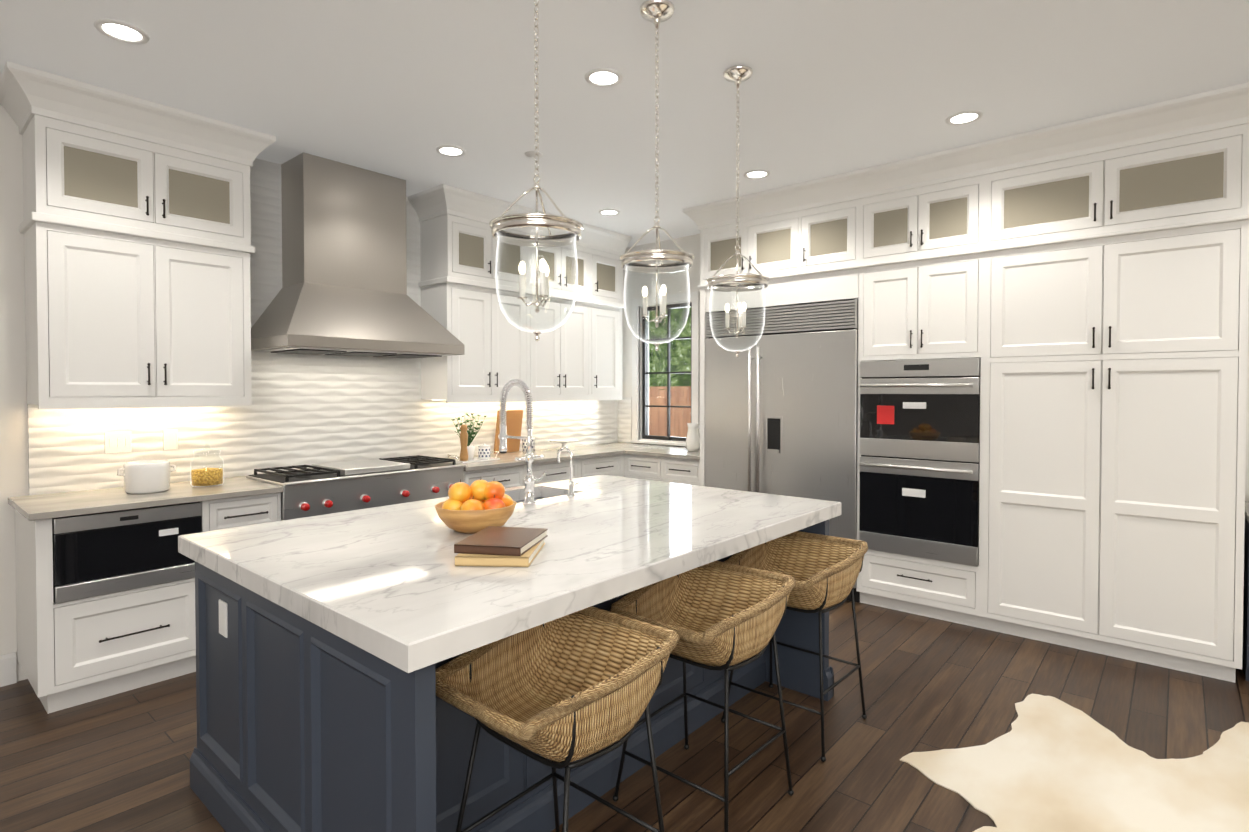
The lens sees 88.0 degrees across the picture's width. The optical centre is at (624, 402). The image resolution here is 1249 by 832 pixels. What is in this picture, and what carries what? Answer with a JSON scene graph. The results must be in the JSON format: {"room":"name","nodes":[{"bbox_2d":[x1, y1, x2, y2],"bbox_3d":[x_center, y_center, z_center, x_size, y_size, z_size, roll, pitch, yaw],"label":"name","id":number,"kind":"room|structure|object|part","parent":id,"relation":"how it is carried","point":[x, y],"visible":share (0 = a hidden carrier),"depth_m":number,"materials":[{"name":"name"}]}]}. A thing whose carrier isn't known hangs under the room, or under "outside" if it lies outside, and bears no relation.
{"room":"kitchen","nodes":[
{"label":"kitchen","id":0,"kind":"room"},
{"bbox_2d":[0,104,28,680],"bbox_3d":[-2.757,-0.063,3.560,0.146,2.870,8.470,1,1,41],"label":"wall","id":1,"kind":"structure","parent":0,"point":[14,475],"depth_m":3.16,"materials":[{"name":"white paint"}]},
{"bbox_2d":[0,652,16,686],"bbox_3d":[-4.191,-0.029,1.704,0.110,2.867,3.765,1,1,41],"label":"trim","id":2,"kind":"structure","parent":1,"relation":"attached to","point":[8,671],"depth_m":3.08,"materials":[{"name":"white wood"}]},
{"bbox_2d":[20,209,255,408],"bbox_3d":[-2.537,-0.435,3.423,0.350,0.880,0.900,1,1,41],"label":"upper cabinet","id":3,"kind":"object","parent":1,"relation":"attached to","point":[117,314],"depth_m":3.25,"materials":[{"name":"white wood"}]},
{"bbox_2d":[0,61,279,188],"bbox_3d":[-2.494,-1.405,3.370,0.461,0.171,1.100,1,1,41],"label":"crown molding","id":4,"kind":"structure","parent":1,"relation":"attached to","point":[53,109],"depth_m":3.18,"materials":[{"name":"white wood"}]},
{"bbox_2d":[27,158,617,495],"bbox_3d":[-1.516,-0.541,4.872,0.010,1.951,4.426,1,1,41],"label":"tile backsplash","id":5,"kind":"structure","parent":1,"relation":"attached to","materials":[{"name":"white tile"}]},
{"bbox_2d":[251,152,464,358],"bbox_3d":[-1.706,-0.905,4.145,0.660,1.198,1.150,1,1,41],"label":"range hood","id":6,"kind":"object","parent":5,"relation":"attached to","point":[333,259],"depth_m":4.04,"materials":[{"name":"grey metal"}]},
{"bbox_2d":[276,152,407,284],"bbox_3d":[-1.831,-1.118,4.249,0.329,0.776,0.680,1,1,41],"label":"hood chimney","id":7,"kind":"object","parent":1,"relation":"attached to","point":[332,216],"depth_m":4.08,"materials":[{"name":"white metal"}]},
{"bbox_2d":[380,289,467,352],"bbox_3d":[-1.408,-0.562,4.498,0.659,0.345,0.235,1,1,41],"label":"upper cabinet","id":8,"kind":"object","parent":1,"relation":"attached to","point":[449,306],"depth_m":4.66,"materials":[{"name":"white wood"}]},
{"bbox_2d":[416,273,499,400],"bbox_3d":[-1.256,-0.461,4.914,0.350,0.880,0.452,1,1,41],"label":"upper cabinet","id":9,"kind":"object","parent":1,"relation":"attached to","point":[472,373],"depth_m":4.81,"materials":[{"name":"white wood"}]},
{"bbox_2d":[500,285,531,400],"bbox_3d":[-1.042,-0.466,5.163,0.350,0.880,0.453,1,1,41],"label":"upper cabinet","id":10,"kind":"object","parent":1,"relation":"attached to","point":[515,343],"depth_m":5.11,"materials":[{"name":"white wood"}]},
{"bbox_2d":[532,289,567,400],"bbox_3d":[-0.777,-0.471,5.471,0.350,0.880,0.434,1,1,41],"label":"upper cabinet","id":11,"kind":"object","parent":1,"relation":"attached to","point":[550,353],"depth_m":5.40,"materials":[{"name":"white wood"}]},
{"bbox_2d":[568,293,595,400],"bbox_3d":[-0.571,-0.475,5.711,0.350,0.880,0.448,1,1,41],"label":"upper cabinet","id":12,"kind":"object","parent":1,"relation":"attached to","point":[582,319],"depth_m":5.68,"materials":[{"name":"white wood"}]},
{"bbox_2d":[596,297,623,400],"bbox_3d":[-0.301,-0.481,6.026,0.350,0.880,0.457,1,1,41],"label":"upper cabinet","id":13,"kind":"object","parent":1,"relation":"attached to","point":[608,313],"depth_m":5.95,"materials":[{"name":"white wood"}]},
{"bbox_2d":[178,535,405,670],"bbox_3d":[-1.024,0.520,1.824,1.530,0.056,0.001,1,1,41],"label":"countertop edge","id":14,"kind":"structure","parent":0,"relation":"attached to","point":[362,635],"depth_m":1.64,"materials":[{"name":"white stone"}]},
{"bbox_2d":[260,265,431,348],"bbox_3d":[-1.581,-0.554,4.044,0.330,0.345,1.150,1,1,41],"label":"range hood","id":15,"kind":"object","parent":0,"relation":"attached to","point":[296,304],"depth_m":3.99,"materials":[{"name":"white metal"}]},
{"bbox_2d":[182,475,601,542],"bbox_3d":[-0.723,0.496,3.042,0.400,0.060,2.240,1,1,41],"label":"island countertop","id":16,"kind":"structure","parent":0,"relation":"attached to","point":[557,492],"depth_m":2.79,"materials":[{"name":"white stone"}]},
{"bbox_2d":[408,184,631,264],"bbox_3d":[-0.768,-1.440,5.380,0.461,0.171,2.020,1,1,41],"label":"crown molding","id":17,"kind":"structure","parent":0,"point":[452,209],"depth_m":4.81,"materials":[{"name":"white wood"}]},
{"bbox_2d":[406,503,840,670],"bbox_3d":[0.286,0.514,2.176,0.001,0.056,2.240,1,1,41],"label":"countertop edge","id":18,"kind":"structure","parent":0,"relation":"attached to","point":[425,652],"depth_m":1.71,"materials":[{"name":"white stone"}]},
{"bbox_2d":[0,600,1248,831],"bbox_3d":[0.225,1.467,1.024,8.110,0.100,8.470,1,1,41],"label":"floor","id":19,"kind":"structure","parent":0,"point":[118,762],"depth_m":2.67,"materials":[{"name":"brown wood"}]},
{"bbox_2d":[16,573,195,713],"bbox_3d":[-2.543,1.128,3.236,0.619,0.500,0.667,1,1,41],"label":"base cabinet","id":20,"kind":"object","parent":19,"relation":"on","point":[81,650],"depth_m":2.99,"materials":[{"name":"white wood"}]},
{"bbox_2d":[40,501,207,600],"bbox_3d":[-2.403,0.690,3.117,0.260,0.370,0.560,1,1,41],"label":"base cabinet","id":21,"kind":"object","parent":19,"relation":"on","point":[95,553],"depth_m":2.98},
{"bbox_3d":[-2.400,0.690,3.115,0.266,0.370,0.560,1,1,41],"label":"microwave drawer","id":22,"kind":"part","parent":21,"relation":"part of","materials":[{"name":"black"}]},
{"bbox_2d":[8,477,283,520],"bbox_3d":[-2.431,0.479,3.332,0.649,0.035,1.025,1,1,41],"label":"countertop","id":23,"kind":"structure","parent":21,"relation":"on","point":[81,502],"depth_m":3.15,"materials":[{"name":"white stone"}]},
{"bbox_2d":[117,460,175,493],"bbox_3d":[-2.462,0.383,3.334,0.196,0.155,0.251,1,1,41],"label":"crock","id":24,"kind":"object","parent":23,"relation":"on","point":[145,476],"visible":1,"depth_m":3.26,"materials":[{"name":"white ceramic"}]},
{"bbox_2d":[190,443,223,486],"bbox_3d":[-2.302,0.341,3.565,0.156,0.230,0.156,1,1,41],"label":"jar","id":25,"kind":"object","parent":23,"relation":"on","point":[205,476],"visible":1,"depth_m":3.52,"materials":[{"name":"clear glass"}]},
{"bbox_2d":[244,453,463,520],"bbox_3d":[-1.685,0.526,4.145,0.546,0.262,1.170,1,1,41],"label":"range cooktop","id":26,"kind":"object","parent":23,"relation":"in","point":[313,488],"depth_m":3.93,"materials":[{"name":"silver metal"}]},
{"bbox_2d":[204,493,279,530],"bbox_3d":[-2.238,0.682,3.598,0.601,0.380,0.375,1,1,41],"label":"base cabinet","id":27,"kind":"object","parent":19,"relation":"on","point":[234,512],"depth_m":3.40,"materials":[{"name":"white wood"}]},
{"bbox_2d":[464,465,526,487],"bbox_3d":[-1.157,0.907,4.852,0.611,0.885,0.610,1,1,41],"label":"base cabinet","id":28,"kind":"object","parent":19,"relation":"on","point":[514,477],"depth_m":4.71,"materials":[{"name":"white wood"}]},
{"bbox_2d":[185,483,833,831],"bbox_3d":[-0.295,0.960,2.682,1.486,0.855,2.196,1,1,41],"label":"kitchen island","id":29,"kind":"object","parent":19,"relation":"on","point":[326,645],"depth_m":1.96,"materials":[{"name":"stone"}]},
{"bbox_2d":[178,551,209,570],"bbox_3d":[-0.723,0.526,3.042,0.400,0.001,2.240,1,1,41],"label":"island countertop","id":30,"kind":"structure","parent":29,"relation":"on","point":[199,564],"depth_m":2.28,"materials":[{"name":"white stone"}]},
{"bbox_2d":[513,495,581,514],"bbox_3d":[-0.517,0.622,3.223,0.328,0.222,0.568,1,1,41],"label":"sink","id":31,"kind":"object","parent":30,"relation":"in","point":[524,497],"depth_m":3.09,"materials":[{"name":"silver metal"}]},
{"bbox_2d":[214,515,837,674],"bbox_3d":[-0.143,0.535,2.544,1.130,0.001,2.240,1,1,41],"label":"island countertop","id":32,"kind":"structure","parent":29,"relation":"on","point":[823,520],"depth_m":1.72,"materials":[{"name":"white stone"}]},
{"bbox_2d":[435,477,516,533],"bbox_3d":[-0.556,0.379,2.421,0.300,0.195,0.300,1,1,41],"label":"fruit bowl","id":33,"kind":"object","parent":32,"relation":"on","point":[476,506],"visible":1,"depth_m":2.35,"materials":[{"name":"orange food"}]},
{"bbox_2d":[454,526,547,566],"bbox_3d":[-0.388,0.455,2.057,0.236,0.054,0.308,0,1,5],"label":"books","id":34,"kind":"object","parent":32,"relation":"on","point":[493,546],"visible":1,"depth_m":1.95,"materials":[{"name":"brown paper"}]},
{"bbox_2d":[498,379,578,504],"bbox_3d":[-0.430,0.176,3.126,0.241,0.576,0.405,1,1,41],"label":"faucet","id":35,"kind":"object","parent":32,"relation":"on","point":[529,480],"depth_m":3.01,"materials":[{"name":"silver metal"}]},
{"bbox_2d":[532,461,575,483],"bbox_3d":[-0.786,0.900,5.285,0.611,0.885,0.610,1,1,41],"label":"base cabinet","id":36,"kind":"object","parent":19,"relation":"on","point":[555,471],"depth_m":5.08,"materials":[{"name":"white wood"}]},
{"bbox_2d":[435,606,679,831],"bbox_3d":[-0.187,1.017,1.727,0.494,0.773,0.536,1,1,41],"label":"bar stool","id":37,"kind":"object","parent":19,"relation":"on","point":[562,692],"visible":0.85,"depth_m":1.76,"materials":[{"name":"wicker"}]},
{"bbox_2d":[576,453,623,477],"bbox_3d":[-0.411,0.893,5.707,0.629,0.885,0.600,1,1,41],"label":"base cabinet","id":38,"kind":"object","parent":19,"relation":"on","point":[587,466],"depth_m":5.50,"materials":[{"name":"white wood"}]},
{"bbox_2d":[624,453,663,481],"bbox_3d":[0.344,0.891,5.817,0.453,0.885,0.630,1,1,41],"label":"base cabinet","id":39,"kind":"object","parent":19,"relation":"on","point":[646,468],"depth_m":5.57,"materials":[{"name":"white wood"}]},
{"bbox_2d":[464,441,651,472],"bbox_3d":[-0.576,0.439,5.492,0.649,0.030,2.307,1,1,41],"label":"countertop","id":40,"kind":"structure","parent":39,"relation":"on","point":[610,448],"depth_m":5.29,"materials":[{"name":"white stone"}]},
{"bbox_2d":[448,413,499,462],"bbox_3d":[-1.144,0.258,4.850,0.240,0.352,0.389,1,1,41],"label":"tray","id":41,"kind":"object","parent":40,"relation":"on","point":[467,451],"visible":1,"depth_m":4.82,"materials":[{"name":"white ceramic"}]},
{"bbox_2d":[494,410,534,452],"bbox_3d":[-0.910,0.245,5.394,0.238,0.358,0.272,1,1,41],"label":"cutting board","id":42,"kind":"object","parent":40,"relation":"on","point":[514,422],"visible":0.79,"depth_m":5.44,"materials":[{"name":"brown wood"}]},
{"bbox_2d":[549,439,577,451],"bbox_3d":[-0.526,0.373,5.587,0.250,0.095,0.250,1,1,41],"label":"cake stand","id":43,"kind":"object","parent":40,"relation":"on","point":[563,442],"visible":0.75,"depth_m":5.55,"materials":[{"name":"white ceramic"}]},
{"bbox_2d":[664,457,695,484],"bbox_3d":[0.667,0.895,5.552,0.432,0.885,0.611,1,1,41],"label":"base cabinet","id":44,"kind":"object","parent":19,"relation":"on","point":[676,470],"depth_m":5.33,"materials":[{"name":"white wood"}]},
{"bbox_2d":[610,561,794,831],"bbox_3d":[0.273,1.008,2.261,0.494,0.773,0.536,1,1,41],"label":"bar stool","id":45,"kind":"object","parent":19,"relation":"on","point":[718,615],"visible":0.88,"depth_m":2.27,"materials":[{"name":"wicker"}]},
{"bbox_2d":[696,261,855,600],"bbox_3d":[1.295,0.213,4.963,1.274,2.270,0.668,1,1,41],"label":"tall cabinet","id":46,"kind":"object","parent":19,"relation":"on","point":[776,417],"depth_m":4.65,"materials":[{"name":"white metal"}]},
{"bbox_2d":[624,445,695,460],"bbox_3d":[0.514,0.436,5.650,0.798,0.030,0.650,1,1,41],"label":"countertop","id":47,"kind":"structure","parent":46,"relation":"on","point":[657,450],"depth_m":5.55,"materials":[{"name":"white stone"}]},
{"bbox_2d":[686,423,699,450],"bbox_3d":[0.616,0.303,5.606,0.176,0.235,0.130,1,1,41],"label":"pitcher","id":48,"kind":"object","parent":47,"relation":"on","point":[693,440],"visible":0.85,"depth_m":5.57,"materials":[{"name":"white ceramic"}]},
{"bbox_2d":[705,298,859,602],"bbox_3d":[1.286,0.323,4.934,1.209,2.050,0.726,1,1,41],"label":"refrigerator","id":49,"kind":"object","parent":46,"relation":"in","point":[782,416],"depth_m":4.62,"materials":[{"name":"silver metal"}]},
{"bbox_2d":[721,531,867,761],"bbox_3d":[0.732,0.999,2.796,0.494,0.773,0.536,1,1,41],"label":"bar stool","id":50,"kind":"object","parent":19,"relation":"on","point":[824,571],"visible":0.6,"depth_m":2.81,"materials":[{"name":"wicker"}]},
{"bbox_2d":[852,349,991,629],"bbox_3d":[2.060,0.527,4.311,0.783,1.665,0.670,1,1,41],"label":"tall cabinet","id":51,"kind":"object","parent":19,"relation":"on","point":[922,422],"depth_m":4.04,"materials":[{"name":"white"}]},
{"bbox_2d":[683,82,1248,248],"bbox_3d":[1.969,-1.426,4.294,3.330,0.161,0.762,1,1,41],"label":"crown molding","id":52,"kind":"structure","parent":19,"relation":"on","point":[1209,129],"depth_m":3.69,"materials":[{"name":"white wood"}]},
{"bbox_2d":[988,233,1099,651],"bbox_3d":[2.547,0.231,3.899,0.585,2.270,0.651,1,1,41],"label":"tall cabinet","id":53,"kind":"object","parent":19,"relation":"on","point":[998,385],"depth_m":3.64,"materials":[{"name":"white wood"}]},
{"bbox_2d":[900,694,1248,831],"bbox_3d":[2.189,1.401,1.704,2.748,0.005,2.458,1,1,41],"label":"cowhide rug","id":54,"kind":"object","parent":19,"relation":"on","point":[1049,764],"visible":1,"depth_m":2.38,"materials":[{"name":"beige fur"}]},
{"bbox_2d":[1092,213,1248,682],"bbox_3d":[2.978,0.238,3.529,0.565,2.270,0.651,1,1,41],"label":"tall cabinet","id":55,"kind":"object","parent":19,"relation":"on","point":[1172,323],"depth_m":3.28,"materials":[{"name":"white wood"}]},
{"bbox_2d":[1242,501,1248,680],"bbox_3d":[3.757,0.971,2.899,1.425,0.825,0.610,1,1,41],"label":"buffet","id":56,"kind":"object","parent":19,"relation":"on","point":[1245,657],"visible":0.52,"depth_m":3.24,"materials":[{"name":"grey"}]},
{"bbox_2d":[0,0,1248,246],"bbox_3d":[0.225,-1.503,0.973,8.110,0.100,8.470,1,1,41],"label":"ceiling","id":57,"kind":"structure","parent":0,"point":[400,88],"depth_m":2.95,"materials":[{"name":"white paint"}]},
{"bbox_2d":[94,19,149,44],"bbox_3d":[-2.003,-1.475,2.577,0.174,0.007,0.174,1,1,32],"label":"recessed light","id":58,"kind":"object","parent":57,"relation":"in","point":[121,31],"depth_m":2.57,"materials":[{"name":"white"}]},
{"bbox_2d":[436,145,465,156],"bbox_3d":[-1.036,-1.498,3.856,0.174,0.007,0.174,1,1,32],"label":"recessed light","id":59,"kind":"object","parent":57,"relation":"in","point":[446,150],"depth_m":3.85,"materials":[{"name":"white plastic"}]},
{"bbox_2d":[524,151,542,157],"bbox_3d":[-0.551,-1.500,3.914,0.108,0.005,0.110,1,1,41],"label":"recessed light","id":60,"kind":"object","parent":57,"relation":"in","point":[531,154],"depth_m":3.90,"materials":[{"name":"white"}]},
{"bbox_2d":[489,0,582,341],"bbox_3d":[-0.268,-0.827,1.968,0.284,1.283,0.284,1,1,41],"label":"pendant light","id":61,"kind":"object","parent":57,"relation":"hanging from","point":[502,222],"visible":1,"depth_m":1.97,"materials":[{"name":"clear glass"}]},
{"bbox_2d":[495,227,577,331],"bbox_3d":[-0.268,-0.369,1.976,0.256,0.308,0.256,1,1,41],"label":"shade","id":62,"kind":"object","parent":61,"relation":"on","point":[510,238],"depth_m":2.00,"materials":[{"name":"clear glass"}]},
{"bbox_2d":[585,68,622,87],"bbox_3d":[-0.095,-1.482,2.956,0.174,0.007,0.174,0,1,14],"label":"recessed light","id":63,"kind":"object","parent":57,"relation":"in","point":[599,77],"depth_m":2.95,"materials":[{"name":"white"}]},
{"bbox_2d":[598,209,619,215],"bbox_3d":[-0.122,-1.521,5.180,0.174,0.007,0.174,0,1,-4],"label":"recessed light","id":64,"kind":"object","parent":57,"relation":"in","point":[606,212],"depth_m":5.18,"materials":[{"name":"white"}]},
{"bbox_2d":[619,0,694,350],"bbox_3d":[0.122,-0.835,2.438,0.284,1.283,0.284,1,1,41],"label":"pendant light","id":65,"kind":"object","parent":57,"relation":"hanging from","point":[656,12],"visible":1,"depth_m":2.43,"materials":[{"name":"clear glass"}]},
{"bbox_2d":[624,260,689,343],"bbox_3d":[0.122,-0.377,2.446,0.256,0.308,0.256,1,1,41],"label":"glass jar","id":66,"kind":"object","parent":65,"relation":"on","point":[629,265],"depth_m":2.48,"materials":[{"name":"clear glass"}]},
{"bbox_2d":[706,65,768,357],"bbox_3d":[0.511,-0.843,2.921,0.284,1.283,0.284,1,1,41],"label":"pendant light","id":67,"kind":"object","parent":57,"relation":"hanging from","point":[737,75],"visible":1,"depth_m":2.91,"materials":[{"name":"clear glass"}]},
{"bbox_2d":[709,283,764,350],"bbox_3d":[0.511,-0.386,2.929,0.256,0.308,0.256,1,1,41],"label":"glass jar","id":68,"kind":"object","parent":67,"relation":"on","point":[722,287],"depth_m":2.96,"materials":[{"name":"clear glass"}]},
{"bbox_2d":[744,169,770,178],"bbox_3d":[0.876,-1.505,4.270,0.174,0.007,0.174,0,1,-4],"label":"recessed light","id":69,"kind":"object","parent":57,"relation":"in","point":[753,174],"depth_m":4.27,"materials":[{"name":"white"}]},
{"bbox_2d":[945,110,982,125],"bbox_3d":[1.779,-1.489,3.389,0.174,0.007,0.174,0,1,-4],"label":"recessed light","id":70,"kind":"object","parent":57,"relation":"in","point":[964,117],"depth_m":3.38,"materials":[{"name":"white"}]},
{"bbox_2d":[602,475,833,506],"bbox_3d":[0.435,0.490,3.523,1.530,0.056,0.001,1,1,41],"label":"island countertop","id":71,"kind":"structure","parent":0,"relation":"attached to","point":[790,501],"depth_m":3.27,"materials":[{"name":"white stone"}]},
{"bbox_2d":[622,234,1248,501],"bbox_3d":[2.979,-0.071,4.054,7.914,2.870,0.146,1,1,41],"label":"wall","id":72,"kind":"structure","parent":0,"point":[690,244],"depth_m":6.25,"materials":[{"name":"white paint"}]},
{"bbox_2d":[618,397,631,442],"bbox_3d":[0.481,0.186,6.096,1.437,0.455,0.010,1,1,41],"label":"tile backsplash","id":73,"kind":"structure","parent":72,"relation":"attached to","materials":[{"name":"white tile"}]},
{"bbox_2d":[629,291,699,445],"bbox_3d":[0.421,-0.309,6.218,0.820,1.420,0.190,1,1,41],"label":"casement window","id":74,"kind":"structure","parent":72,"relation":"in","point":[694,304],"depth_m":6.23,"materials":[{"name":"black"}]},
{"bbox_2d":[852,245,991,352],"bbox_3d":[2.060,-0.593,4.291,0.783,0.635,0.670,1,1,41],"label":"upper cabinet","id":75,"kind":"object","parent":72,"relation":"attached to","point":[921,302],"depth_m":4.03,"materials":[{"name":"white wood"}]},
{"label":"outside","id":76,"kind":"structure","parent":0,"visible":0},
{"bbox_2d":[649,386,690,436],"bbox_3d":[1.995,0.591,8.237,6.842,1.600,0.080,1,1,41],"label":"fence","id":77,"kind":"object","parent":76,"point":[655,417],"depth_m":9.35,"materials":[{"name":"brown wood"}]},
{"bbox_2d":[649,307,690,389],"bbox_3d":[2.318,-1.670,8.848,10.000,6.100,0.721,1,1,41],"label":"hedge","id":78,"kind":"object","parent":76,"point":[657,358],"depth_m":10.14,"materials":[{"name":"green plant"}]}
]}

